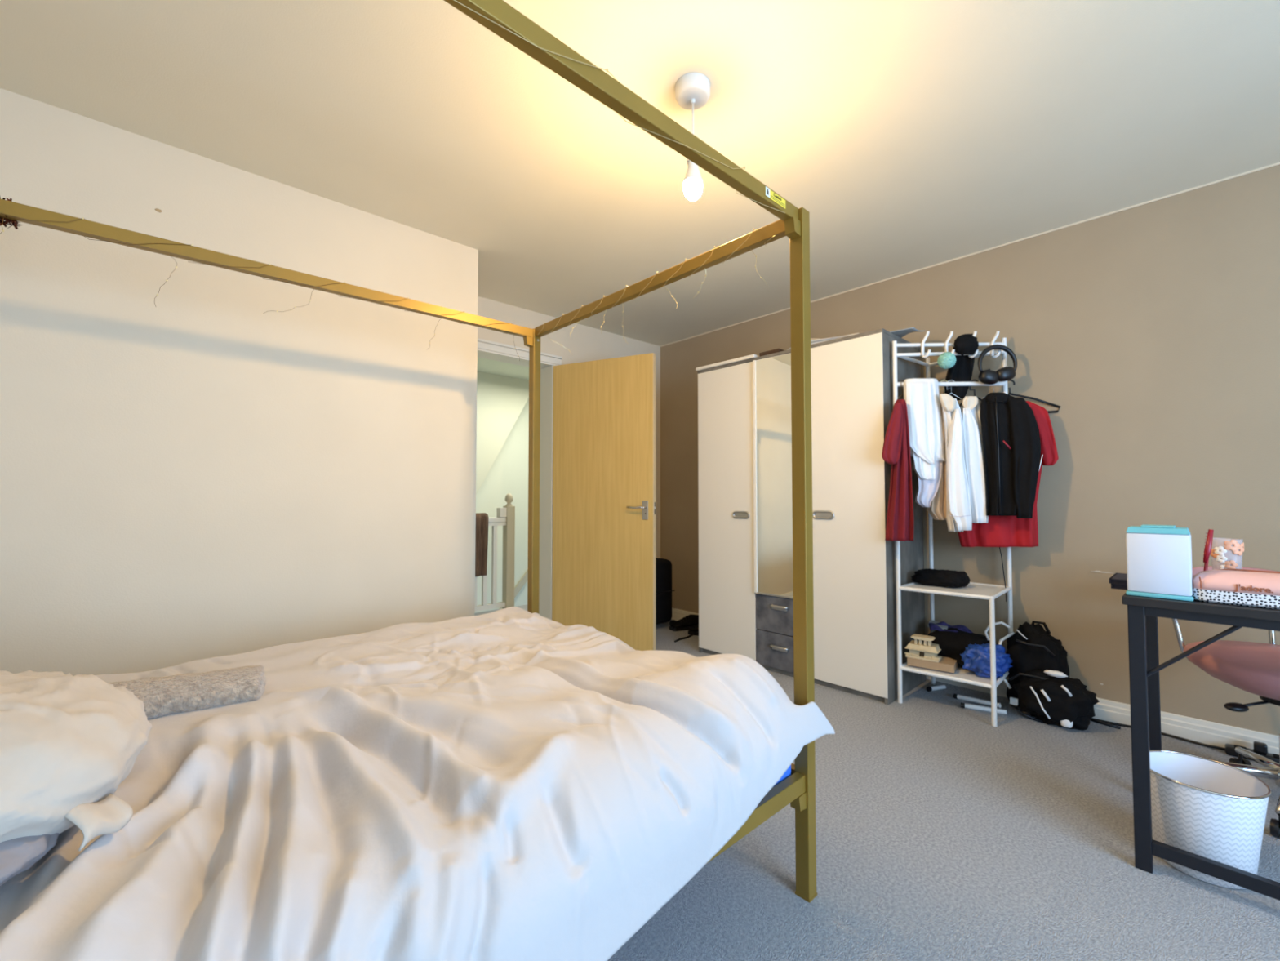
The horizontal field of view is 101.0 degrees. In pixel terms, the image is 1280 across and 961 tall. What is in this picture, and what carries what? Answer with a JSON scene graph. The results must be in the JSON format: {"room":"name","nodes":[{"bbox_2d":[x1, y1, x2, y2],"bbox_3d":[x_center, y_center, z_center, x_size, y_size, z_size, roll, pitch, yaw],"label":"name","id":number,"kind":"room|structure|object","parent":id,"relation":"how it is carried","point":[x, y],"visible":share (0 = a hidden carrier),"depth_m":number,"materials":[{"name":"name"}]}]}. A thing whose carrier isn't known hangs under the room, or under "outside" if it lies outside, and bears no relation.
{"room":"bedroom","nodes":[
{"label":"bedroom","id":0,"kind":"room"},
{"bbox_2d":[0,88,478,675],"bbox_3d":[-1.995,-0.080,2.233,2.407,2.344,0.733,2,-3,-43],"label":"wall","id":1,"kind":"structure","parent":0,"point":[200,473],"depth_m":2.04,"materials":[{"name":"beige paint"}]},
{"bbox_2d":[477,337,562,619],"bbox_3d":[-0.969,0.107,3.611,0.912,2.060,0.180,2,-3,-43],"label":"door frame","id":2,"kind":"structure","parent":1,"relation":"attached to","point":[546,444],"depth_m":3.85,"materials":[{"name":"beige paint"}]},
{"bbox_2d":[477,296,660,558],"bbox_3d":[-0.555,-0.023,3.985,2.087,2.344,0.120,2,-3,-43],"label":"wall","id":3,"kind":"structure","parent":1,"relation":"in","point":[586,344],"depth_m":4.01,"materials":[{"name":"beige paint"}]},
{"bbox_2d":[551,352,656,650],"bbox_3d":[-0.269,0.142,3.622,0.806,1.966,0.168,-1,-2,21],"label":"door","id":4,"kind":"structure","parent":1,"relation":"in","point":[604,507],"depth_m":3.61,"materials":[{"name":"yellow wood"}]},
{"bbox_2d":[475,398,528,612],"bbox_3d":[-1.766,0.833,5.703,4.000,3.944,0.100,2,-3,-43],"label":"wall","id":5,"kind":"structure","parent":0,"point":[508,473],"depth_m":5.96,"materials":[{"name":"paint"}]},
{"bbox_2d":[499,569,527,608],"bbox_3d":[-1.501,1.402,5.841,2.600,3.063,0.030,2,-3,-43],"label":"trim","id":6,"kind":"structure","parent":5,"relation":"attached to","point":[523,580],"depth_m":5.97,"materials":[{"name":"beige paint"}]},
{"bbox_2d":[475,371,528,494],"bbox_3d":[-2.184,0.015,5.157,2.609,2.344,0.170,2,-3,-43],"label":"wall","id":7,"kind":"structure","parent":0,"point":[500,399],"depth_m":5.64,"materials":[{"name":"beige paint"}]},
{"bbox_2d":[0,0,1279,379],"bbox_3d":[0.228,-1.299,2.334,5.750,0.100,7.850,2,-3,-43],"label":"ceiling","id":8,"kind":"structure","parent":0,"point":[911,135],"depth_m":1.83,"materials":[{"name":"paint"}]},
{"bbox_2d":[675,72,710,200],"bbox_3d":[0.170,-1.085,1.694,0.112,0.370,0.112,2,-3,-43],"label":"pendant lamp","id":9,"kind":"object","parent":8,"relation":"hanging from","point":[692,90],"visible":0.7,"depth_m":1.67,"materials":[{"name":"white plastic"}]},
{"bbox_2d":[475,604,1279,960],"bbox_3d":[0.421,1.127,1.753,5.350,0.100,6.850,2,-3,-43],"label":"floor","id":10,"kind":"structure","parent":0,"point":[944,833],"depth_m":1.46,"materials":[{"name":"grey carpet"}]},
{"bbox_2d":[0,0,817,902],"bbox_3d":[-0.789,0.166,1.184,2.096,1.785,1.400,2,-3,-43],"label":"bed","id":11,"kind":"object","parent":10,"relation":"on","point":[798,789],"visible":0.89,"depth_m":1.38,"materials":[{"name":"gold metal"}]},
{"bbox_2d":[0,197,22,229],"bbox_3d":[-1.684,-0.701,1.341,0.152,0.088,0.097,2,-3,-43],"label":"tinsel garland","id":12,"kind":"object","parent":11,"relation":"attached to","point":[15,223],"visible":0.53,"depth_m":1.38,"materials":[{"name":"brown plastic"}]},
{"bbox_2d":[0,215,527,360],"bbox_3d":[-1.203,-0.605,1.714,1.881,0.201,0.112,2,-3,-43],"label":"string","id":13,"kind":"object","parent":11,"relation":"attached to","point":[82,218],"visible":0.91,"depth_m":1.64,"materials":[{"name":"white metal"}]},
{"bbox_2d":[453,0,785,213],"bbox_3d":[-0.315,-0.678,0.729,1.842,0.136,0.034,2,-3,-43],"label":"string","id":14,"kind":"object","parent":11,"relation":"attached to","point":[606,69],"visible":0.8,"depth_m":0.94,"materials":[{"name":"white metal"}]},
{"bbox_2d":[537,228,773,355],"bbox_3d":[-0.033,-0.599,1.901,0.147,0.211,1.210,1,-2,-38],"label":"string","id":15,"kind":"object","parent":11,"relation":"attached to","point":[753,228],"visible":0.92,"depth_m":1.81,"materials":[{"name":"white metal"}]},
{"bbox_2d":[773,764,791,786],"bbox_3d":[-0.772,0.666,1.155,2.008,0.217,1.278,2,-3,-43],"label":"mattress","id":16,"kind":"object","parent":11,"relation":"on","point":[788,773],"visible":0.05,"depth_m":1.34,"materials":[{"name":"blue fabric"}]},
{"bbox_2d":[0,606,835,960],"bbox_3d":[-0.658,0.641,1.220,1.847,0.400,1.437,2,-3,-43],"label":"duvet","id":17,"kind":"object","parent":16,"relation":"on","point":[512,783],"visible":0.87,"depth_m":0.88,"materials":[{"name":"white fabric"}]},
{"bbox_2d":[0,832,59,886],"bbox_3d":[-1.011,0.452,0.473,0.340,0.100,0.672,-2,-3,44],"label":"cushion","id":18,"kind":"object","parent":17,"relation":"on","point":[18,855],"visible":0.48,"depth_m":0.64,"materials":[{"name":"grey fabric"}]},
{"bbox_2d":[0,669,151,850],"bbox_3d":[-1.085,0.407,0.639,0.728,0.253,0.615,2,-3,-43],"label":"pillow","id":19,"kind":"object","parent":17,"relation":"on","point":[68,742],"visible":0.96,"depth_m":0.71,"materials":[{"name":"beige fabric"}]},
{"bbox_2d":[106,664,266,719],"bbox_3d":[-1.068,0.478,1.154,0.408,0.095,0.157,1,-2,-34],"label":"cushion","id":20,"kind":"object","parent":17,"relation":"on","point":[161,696],"visible":0.54,"depth_m":1.16,"materials":[{"name":"grey fabric"}]},
{"bbox_2d":[475,493,515,611],"bbox_3d":[-1.782,0.626,4.194,1.715,1.060,0.080,2,-3,-43],"label":"banister","id":21,"kind":"object","parent":10,"relation":"on","point":[505,515],"visible":0.27,"depth_m":4.70,"materials":[{"name":"beige paint"}]},
{"bbox_2d":[475,512,488,576],"bbox_3d":[-1.450,0.549,4.506,0.304,0.536,0.118,2,-3,-43],"label":"towel","id":22,"kind":"object","parent":21,"relation":"hanging from","point":[482,518],"visible":0.34,"depth_m":4.53,"materials":[{"name":"brown fabric"}]},
{"bbox_2d":[655,557,675,625],"bbox_3d":[0.078,0.870,4.133,0.348,0.569,0.248,2,-3,-43],"label":"suitcase","id":23,"kind":"object","parent":10,"relation":"on","point":[664,590],"visible":0.35,"depth_m":4.08,"materials":[{"name":"black fabric"}]},
{"bbox_2d":[669,614,698,631],"bbox_3d":[0.367,1.105,4.126,0.285,0.099,0.104,1,-2,-29],"label":"shoe","id":24,"kind":"object","parent":10,"relation":"on","point":[690,621],"visible":0.88,"depth_m":4.08,"materials":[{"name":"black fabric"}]},
{"bbox_2d":[674,633,693,642],"bbox_3d":[0.329,1.138,3.821,0.026,0.015,0.260,-1,-2,38],"label":"strap","id":25,"kind":"object","parent":10,"relation":"on","point":[692,634],"visible":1,"depth_m":3.80,"materials":[{"name":"black plastic"}]},
{"bbox_2d":[688,625,698,635],"bbox_3d":[0.500,1.098,3.911,0.285,0.099,0.104,-1,-2,28],"label":"shoe","id":26,"kind":"object","parent":10,"relation":"on","point":[695,630],"visible":0.22,"depth_m":3.92,"materials":[{"name":"black fabric"}]},
{"bbox_2d":[697,328,925,704],"bbox_3d":[0.981,0.189,3.234,0.538,1.872,1.223,2,-3,-43],"label":"wardrobe","id":27,"kind":"object","parent":10,"relation":"on","point":[745,504],"visible":0.86,"depth_m":2.90,"materials":[{"name":"white wood"}]},
{"bbox_2d":[695,354,759,370],"bbox_3d":[0.603,-0.751,3.440,0.193,0.020,0.465,2,-3,-43],"label":"board","id":28,"kind":"object","parent":27,"relation":"on","point":[752,356],"visible":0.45,"depth_m":3.35,"materials":[{"name":"beige laminate"}]},
{"bbox_2d":[759,348,785,356],"bbox_3d":[0.829,-0.761,3.206,0.160,0.026,0.135,2,-3,-43],"label":"box","id":29,"kind":"object","parent":27,"relation":"on","point":[776,350],"visible":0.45,"depth_m":3.15,"materials":[{"name":"brown cardboard"}]},
{"bbox_2d":[755,353,793,597],"bbox_3d":[0.809,-0.032,3.069,0.295,1.393,0.003,-2,-3,44],"label":"mirror","id":30,"kind":"object","parent":27,"relation":"on","point":[774,504],"depth_m":3.09,"materials":[{"name":"clear glass"}]},
{"bbox_2d":[810,333,854,342],"bbox_3d":[1.115,-0.783,2.943,0.300,0.031,0.240,-1,-2,30],"label":"paper sheet","id":31,"kind":"object","parent":27,"relation":"on","point":[820,340],"visible":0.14,"depth_m":2.88,"materials":[{"name":"white paper"}]},
{"bbox_2d":[810,333,858,344],"bbox_3d":[1.095,-0.766,2.912,0.260,0.016,0.130,-2,-2,40],"label":"booklet","id":32,"kind":"object","parent":27,"relation":"on","point":[855,333],"visible":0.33,"depth_m":2.89,"materials":[{"name":"white paper"}]},
{"bbox_2d":[889,327,924,337],"bbox_3d":[1.372,-0.789,2.813,0.220,0.051,0.240,-2,-2,41],"label":"folder","id":33,"kind":"object","parent":27,"relation":"on","point":[902,332],"visible":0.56,"depth_m":2.73,"materials":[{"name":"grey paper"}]},
{"bbox_2d":[925,684,946,691],"bbox_3d":[1.571,1.100,2.798,0.114,0.022,0.024,1,-2,-19],"label":"tube","id":34,"kind":"object","parent":10,"relation":"on","point":[938,686],"visible":1,"depth_m":2.79,"materials":[{"name":"white plastic"}]},
{"bbox_2d":[892,331,1013,726],"bbox_3d":[1.578,0.177,2.651,0.427,1.857,0.415,2,-3,-43],"label":"clothes rack","id":35,"kind":"object","parent":10,"relation":"on","point":[988,592],"visible":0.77,"depth_m":2.63,"materials":[{"name":"white metal"}]},
{"bbox_2d":[892,380,903,407],"bbox_3d":[1.298,-0.422,2.641,0.004,0.178,0.184,-2,-3,44],"label":"clothes hanger","id":36,"kind":"object","parent":35,"relation":"hanging from","point":[901,380],"visible":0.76,"depth_m":2.67,"materials":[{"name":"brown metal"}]},
{"bbox_2d":[881,399,914,541],"bbox_3d":[1.252,-0.052,2.575,0.147,0.688,0.104,0,-2,8],"label":"t-shirt","id":37,"kind":"object","parent":36,"relation":"hanging from","point":[896,444],"visible":1,"depth_m":2.55,"materials":[{"name":"red fabric"}]},
{"bbox_2d":[903,377,945,506],"bbox_3d":[1.427,-0.189,2.647,0.211,0.645,0.097,0,-2,-7],"label":"trousers","id":38,"kind":"object","parent":35,"relation":"hanging from","point":[921,395],"visible":0.93,"depth_m":2.62,"materials":[{"name":"white fabric"}]},
{"bbox_2d":[906,655,958,672],"bbox_3d":[1.461,0.903,2.633,0.203,0.036,0.148,-1,-2,37],"label":"cardboard box","id":39,"kind":"object","parent":35,"relation":"on","point":[945,664],"visible":0.64,"depth_m":2.57,"materials":[{"name":"brown cardboard"}]},
{"bbox_2d":[904,633,942,662],"bbox_3d":[1.416,0.833,2.640,0.154,0.106,0.096,-1,-2,38],"label":"model","id":40,"kind":"object","parent":39,"relation":"on","point":[920,650],"visible":1,"depth_m":2.62},
{"bbox_2d":[911,568,969,587],"bbox_3d":[1.523,0.491,2.688,0.138,0.079,0.261,2,-3,-43],"label":"folded cloth","id":41,"kind":"object","parent":35,"relation":"on","point":[945,578],"visible":1,"depth_m":2.63,"materials":[{"name":"black fabric"}]},
{"bbox_2d":[937,346,955,368],"bbox_3d":[1.524,-0.613,2.619,0.082,0.118,0.085,2,-3,-43],"label":"pompom","id":42,"kind":"object","parent":35,"relation":"hanging from","point":[946,360],"visible":1,"depth_m":2.59,"materials":[{"name":"teal fabric"}]},
{"bbox_2d":[904,663,999,684],"bbox_3d":[1.578,0.933,2.626,0.405,0.006,0.393,2,-3,-43],"label":"shelf","id":43,"kind":"object","parent":35,"relation":"attached to","point":[962,675],"depth_m":2.51,"materials":[{"name":"white metal"}]},
{"bbox_2d":[946,379,962,399],"bbox_3d":[1.579,-0.424,2.675,0.184,0.173,0.004,0,-2,14],"label":"clothes hanger","id":44,"kind":"object","parent":35,"relation":"hanging from","point":[950,380],"visible":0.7,"depth_m":2.67,"materials":[{"name":"silver metal"}]},
{"bbox_2d":[939,393,972,532],"bbox_3d":[1.545,-0.088,2.598,0.126,0.678,0.121,0,-2,14],"label":"shirt","id":45,"kind":"object","parent":44,"relation":"hanging from","point":[958,512],"visible":1,"depth_m":2.56,"materials":[{"name":"white fabric"}]},
{"bbox_2d":[904,582,1006,595],"bbox_3d":[1.578,0.538,2.639,0.405,0.006,0.393,2,-3,-43],"label":"shelf","id":46,"kind":"object","parent":35,"relation":"attached to","point":[971,588],"depth_m":2.57,"materials":[{"name":"white metal"}]},
{"bbox_2d":[927,627,990,664],"bbox_3d":[1.627,0.842,2.675,0.230,0.162,0.306,2,-3,-43],"label":"bag","id":47,"kind":"object","parent":35,"relation":"on","point":[952,644],"visible":0.54,"depth_m":2.62,"materials":[{"name":"fabric"}]},
{"bbox_2d":[927,619,948,629],"bbox_3d":[1.586,0.770,2.805,0.091,0.024,0.130,-1,-2,33],"label":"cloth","id":48,"kind":"object","parent":47,"relation":"on","point":[943,627],"visible":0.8,"depth_m":2.78,"materials":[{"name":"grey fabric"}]},
{"bbox_2d":[928,621,973,632],"bbox_3d":[1.631,0.794,2.716,0.148,0.094,0.242,2,-3,-43],"label":"cloth","id":49,"kind":"object","parent":47,"relation":"on","point":[932,626],"visible":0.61,"depth_m":2.74,"materials":[{"name":"blue fabric"}]},
{"bbox_2d":[942,333,978,400],"bbox_3d":[1.650,-0.587,2.689,0.174,0.338,0.153,0,-2,7],"label":"beanie","id":50,"kind":"object","parent":35,"relation":"hanging from","point":[966,344],"visible":0.85,"depth_m":2.69,"materials":[{"name":"black fabric"}]},
{"bbox_2d":[959,379,982,406],"bbox_3d":[1.687,-0.416,2.676,0.209,0.193,0.010,0,-2,14],"label":"clothes hanger","id":51,"kind":"object","parent":35,"relation":"hanging from","point":[979,398],"visible":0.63,"depth_m":2.67,"materials":[{"name":"black plastic"}]},
{"bbox_2d":[960,395,988,523],"bbox_3d":[1.664,-0.104,2.623,0.115,0.629,0.126,-1,-2,28],"label":"shirt","id":52,"kind":"object","parent":51,"relation":"hanging from","point":[970,408],"visible":0.64,"depth_m":2.58,"materials":[{"name":"white fabric"}]},
{"bbox_2d":[960,643,1013,677],"bbox_3d":[1.658,0.848,2.524,0.226,0.140,0.195,2,-3,-43],"label":"plastic bag","id":53,"kind":"object","parent":35,"relation":"on","point":[976,658],"visible":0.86,"depth_m":2.47,"materials":[{"name":"blue plastic"}]},
{"bbox_2d":[977,344,1017,384],"bbox_3d":[1.772,-0.576,2.613,0.190,0.198,0.063,0,-2,10],"label":"headphones","id":54,"kind":"object","parent":35,"relation":"hanging from","point":[988,376],"visible":1,"depth_m":2.60,"materials":[{"name":"black plastic"}]},
{"bbox_2d":[978,369,999,384],"bbox_3d":[1.732,-0.513,2.618,0.092,0.072,0.060,0,-2,3],"label":"ear cup","id":55,"kind":"object","parent":54,"relation":"on","point":[985,376],"depth_m":2.60,"materials":[{"name":"black plastic"}]},
{"bbox_2d":[995,366,1015,382],"bbox_3d":[1.804,-0.525,2.606,0.092,0.072,0.060,0,-2,3],"label":"ear cup","id":56,"kind":"object","parent":54,"relation":"on","point":[1007,373],"depth_m":2.58,"materials":[{"name":"black plastic"}]},
{"bbox_2d":[999,546,1006,601],"bbox_3d":[1.806,0.463,2.625,0.034,0.278,0.004,0,-2,0],"label":"charging cable","id":57,"kind":"object","parent":35,"relation":"hanging from","point":[999,547],"visible":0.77,"depth_m":2.62,"materials":[{"name":"black plastic"}]},
{"bbox_2d":[1007,379,1061,413],"bbox_3d":[1.900,-0.421,2.658,0.348,0.183,0.011,-1,-2,30],"label":"clothes hanger","id":58,"kind":"object","parent":35,"relation":"hanging from","point":[1012,380],"visible":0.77,"depth_m":2.62,"materials":[{"name":"black plastic"}]},
{"bbox_3d":[1.543,-0.421,2.675,0.070,0.178,0.104,2,-3,-43],"label":"clothes hanger","id":59,"kind":"object","parent":35,"relation":"hanging from","visible":0},
{"bbox_2d":[926,400,946,519],"bbox_3d":[1.509,-0.104,2.678,0.087,0.604,0.083,0,-2,6],"label":"beige top","id":60,"kind":"object","parent":59,"relation":"hanging from","point":[937,509],"visible":0.39,"depth_m":2.65,"materials":[{"name":"beige fabric"}]},
{"bbox_2d":[953,693,1001,707],"bbox_3d":[1.658,1.084,2.598,0.024,0.040,0.208,1,-2,-34],"label":"tube","id":61,"kind":"object","parent":10,"relation":"on","point":[955,695],"visible":1,"depth_m":2.60,"materials":[{"name":"white plastic"}]},
{"bbox_2d":[960,702,1006,714],"bbox_3d":[1.643,1.091,2.525,0.184,0.022,0.024,-1,-2,28],"label":"tube","id":62,"kind":"object","parent":10,"relation":"on","point":[962,704],"visible":1,"depth_m":2.52,"materials":[{"name":"white plastic"}]},
{"bbox_2d":[984,620,1099,730],"bbox_3d":[1.876,0.887,2.441,0.303,0.431,0.389,1,-2,-19],"label":"backpack","id":63,"kind":"object","parent":10,"relation":"on","point":[1039,682],"visible":1,"depth_m":2.40,"materials":[{"name":"black fabric"}]},
{"bbox_2d":[1090,717,1225,750],"bbox_3d":[2.205,1.086,2.290,0.046,0.017,0.472,2,-3,-43],"label":"power cable","id":64,"kind":"object","parent":10,"relation":"on","point":[1104,721],"visible":0.6,"depth_m":2.22,"materials":[{"name":"black plastic"}]},
{"bbox_2d":[1121,592,1279,900],"bbox_3d":[1.923,0.688,1.232,0.535,0.745,1.122,2,-3,-43],"label":"desk","id":65,"kind":"object","parent":10,"relation":"on","point":[1143,612],"visible":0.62,"depth_m":1.44,"materials":[{"name":"black metal"}]},
{"bbox_2d":[1111,583,1127,590],"bbox_3d":[1.556,0.319,1.589,0.185,0.014,0.188,2,-3,-43],"label":"book","id":66,"kind":"object","parent":65,"relation":"on","point":[1117,586],"visible":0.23,"depth_m":1.58,"materials":[{"name":"black paper"}]},
{"bbox_2d":[1108,573,1127,584],"bbox_3d":[1.551,0.304,1.594,0.185,0.014,0.182,2,-3,-43],"label":"book","id":67,"kind":"object","parent":66,"relation":"on","point":[1117,578],"visible":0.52,"depth_m":1.60,"materials":[{"name":"black paper"}]},
{"bbox_2d":[1125,524,1193,601],"bbox_3d":[1.448,0.224,1.472,0.094,0.198,0.132,2,-3,-43],"label":"storage box","id":68,"kind":"object","parent":65,"relation":"on","point":[1159,557],"visible":0.94,"depth_m":1.44,"materials":[{"name":"white plastic"}]},
{"bbox_2d":[1202,528,1213,570],"bbox_3d":[1.606,0.231,1.494,0.033,0.185,0.013,-1,-2,18],"label":"brush","id":69,"kind":"object","parent":65,"relation":"on","point":[1207,549],"visible":0.86,"depth_m":1.49,"materials":[{"name":"red plastic"}]},
{"bbox_2d":[1210,539,1244,568],"bbox_3d":[1.685,0.245,1.513,0.068,0.156,0.068,2,-3,-43],"label":"tumbler","id":70,"kind":"object","parent":65,"relation":"on","point":[1218,555],"visible":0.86,"depth_m":1.49,"materials":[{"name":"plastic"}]},
{"bbox_2d":[1210,548,1218,557],"bbox_3d":[1.653,0.209,1.518,0.004,0.027,0.026,0,-2,4],"label":"print","id":71,"kind":"object","parent":70,"relation":"attached to","point":[1215,550],"depth_m":1.51,"materials":[{"name":"brown"}]},
{"bbox_2d":[1213,546,1226,555],"bbox_3d":[1.655,0.201,1.504,0.004,0.027,0.026,1,-2,-22],"label":"print","id":72,"kind":"object","parent":70,"relation":"on","point":[1216,549],"depth_m":1.50,"materials":[{"name":"white paper"}]},
{"bbox_2d":[1216,555,1227,562],"bbox_3d":[1.656,0.223,1.502,0.003,0.023,0.023,1,-2,-24],"label":"print","id":73,"kind":"object","parent":70,"relation":"attached to","point":[1218,557],"depth_m":1.50,"materials":[{"name":"white"}]},
{"bbox_2d":[1224,560,1237,568],"bbox_3d":[1.669,0.238,1.488,0.026,0.027,0.004,-1,-2,31],"label":"print","id":74,"kind":"object","parent":70,"relation":"attached to","point":[1228,563],"depth_m":1.49,"materials":[{"name":"pink"}]},
{"bbox_2d":[1224,539,1239,551],"bbox_3d":[1.671,0.183,1.487,0.033,0.033,0.005,-1,-2,25],"label":"print","id":75,"kind":"object","parent":70,"relation":"on","point":[1228,544],"depth_m":1.49,"materials":[{"name":"pink"}]},
{"bbox_2d":[1233,546,1243,555],"bbox_3d":[1.685,0.196,1.484,0.029,0.030,0.004,0,-2,0],"label":"print","id":76,"kind":"object","parent":70,"relation":"attached to","point":[1236,548],"depth_m":1.48,"materials":[{"name":"pink"}]},
{"bbox_2d":[1240,542,1244,551],"bbox_3d":[1.699,0.188,1.487,0.026,0.027,0.004,1,-2,-26],"label":"print","id":77,"kind":"object","parent":70,"relation":"attached to","point":[1242,549],"depth_m":1.48,"materials":[{"name":"pink"}]},
{"bbox_2d":[1191,568,1279,609],"bbox_3d":[1.646,0.274,1.310,0.161,0.086,0.383,2,-3,-43],"label":"pencil case","id":78,"kind":"object","parent":65,"relation":"on","point":[1232,586],"visible":1,"depth_m":1.34,"materials":[{"name":"pink fabric"}]},
{"bbox_2d":[1149,749,1271,888],"bbox_3d":[1.563,0.939,1.469,0.258,0.254,0.258,2,-3,-43],"label":"waste bin","id":79,"kind":"object","parent":10,"relation":"on","point":[1216,811],"visible":0.74,"depth_m":1.41,"materials":[{"name":"white"}]},
{"bbox_2d":[1171,565,1279,836],"bbox_3d":[2.157,0.694,1.730,0.530,0.764,0.547,0,-2,3],"label":"swivel chair","id":80,"kind":"object","parent":10,"relation":"on","point":[1251,667],"visible":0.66,"depth_m":1.75,"materials":[{"name":"pink fabric"}]},
{"bbox_2d":[1225,741,1279,763],"bbox_3d":[2.397,1.051,2.047,0.053,0.068,0.170,2,-3,-43],"label":"power strip","id":81,"kind":"object","parent":10,"relation":"on","point":[1261,748],"visible":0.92,"depth_m":2.04,"materials":[{"name":"black plastic"}]},
{"bbox_2d":[1234,744,1246,749],"bbox_3d":[2.366,1.053,2.079,0.038,0.002,0.032,2,-3,-43],"label":"socket","id":82,"kind":"object","parent":81,"relation":"attached to","point":[1235,745],"depth_m":2.09,"materials":[{"name":"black plastic"}]},
{"bbox_2d":[1253,748,1266,755],"bbox_3d":[2.400,1.052,2.043,0.038,0.002,0.032,2,-3,-43],"label":"socket","id":83,"kind":"object","parent":81,"relation":"attached to","point":[1259,751],"depth_m":2.03,"materials":[{"name":"black plastic"}]},
{"bbox_2d":[1272,753,1279,758],"bbox_3d":[2.434,1.051,2.006,0.038,0.002,0.032,2,-3,-43],"label":"socket","id":84,"kind":"object","parent":81,"relation":"attached to","point":[1274,756],"depth_m":2.01,"materials":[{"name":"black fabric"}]},
{"bbox_2d":[660,164,1279,735],"bbox_3d":[2.130,-0.069,2.550,0.102,2.344,5.638,2,-3,-43],"label":"wall","id":85,"kind":"structure","parent":0,"point":[1153,328],"depth_m":2.44,"materials":[{"name":"beige paint"}]},
{"bbox_2d":[659,162,1279,346],"bbox_3d":[2.058,-1.237,2.590,0.004,0.008,5.538,2,-3,-43],"label":"trim","id":86,"kind":"structure","parent":85,"relation":"attached to","point":[1277,163],"depth_m":2.66,"materials":[{"name":"beige paint"}]},
{"bbox_2d":[671,607,1279,754],"bbox_3d":[2.054,1.056,2.511,0.016,0.092,5.538,2,-3,-43],"label":"baseboard","id":87,"kind":"structure","parent":85,"relation":"attached to","point":[1201,731],"depth_m":2.23,"materials":[{"name":"beige paint"}]},
{"bbox_3d":[1.798,-0.424,2.671,0.097,0.173,0.299,2,-3,-43],"label":"clothes hanger","id":88,"kind":"object","parent":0,"visible":0},
{"bbox_2d":[957,400,1058,546],"bbox_3d":[1.807,-0.035,2.610,0.415,0.738,0.109,-1,-2,31],"label":"shirt","id":89,"kind":"object","parent":88,"relation":"hanging from","point":[999,531],"visible":0.41,"depth_m":2.55,"materials":[{"name":"red fabric"}]},
{"bbox_2d":[979,392,1043,518],"bbox_3d":[1.771,-0.124,2.519,0.242,0.605,0.115,-1,-2,34],"label":"jacket","id":90,"kind":"object","parent":88,"relation":"hanging from","point":[1010,430],"visible":1,"depth_m":2.50,"materials":[{"name":"black fabric"}]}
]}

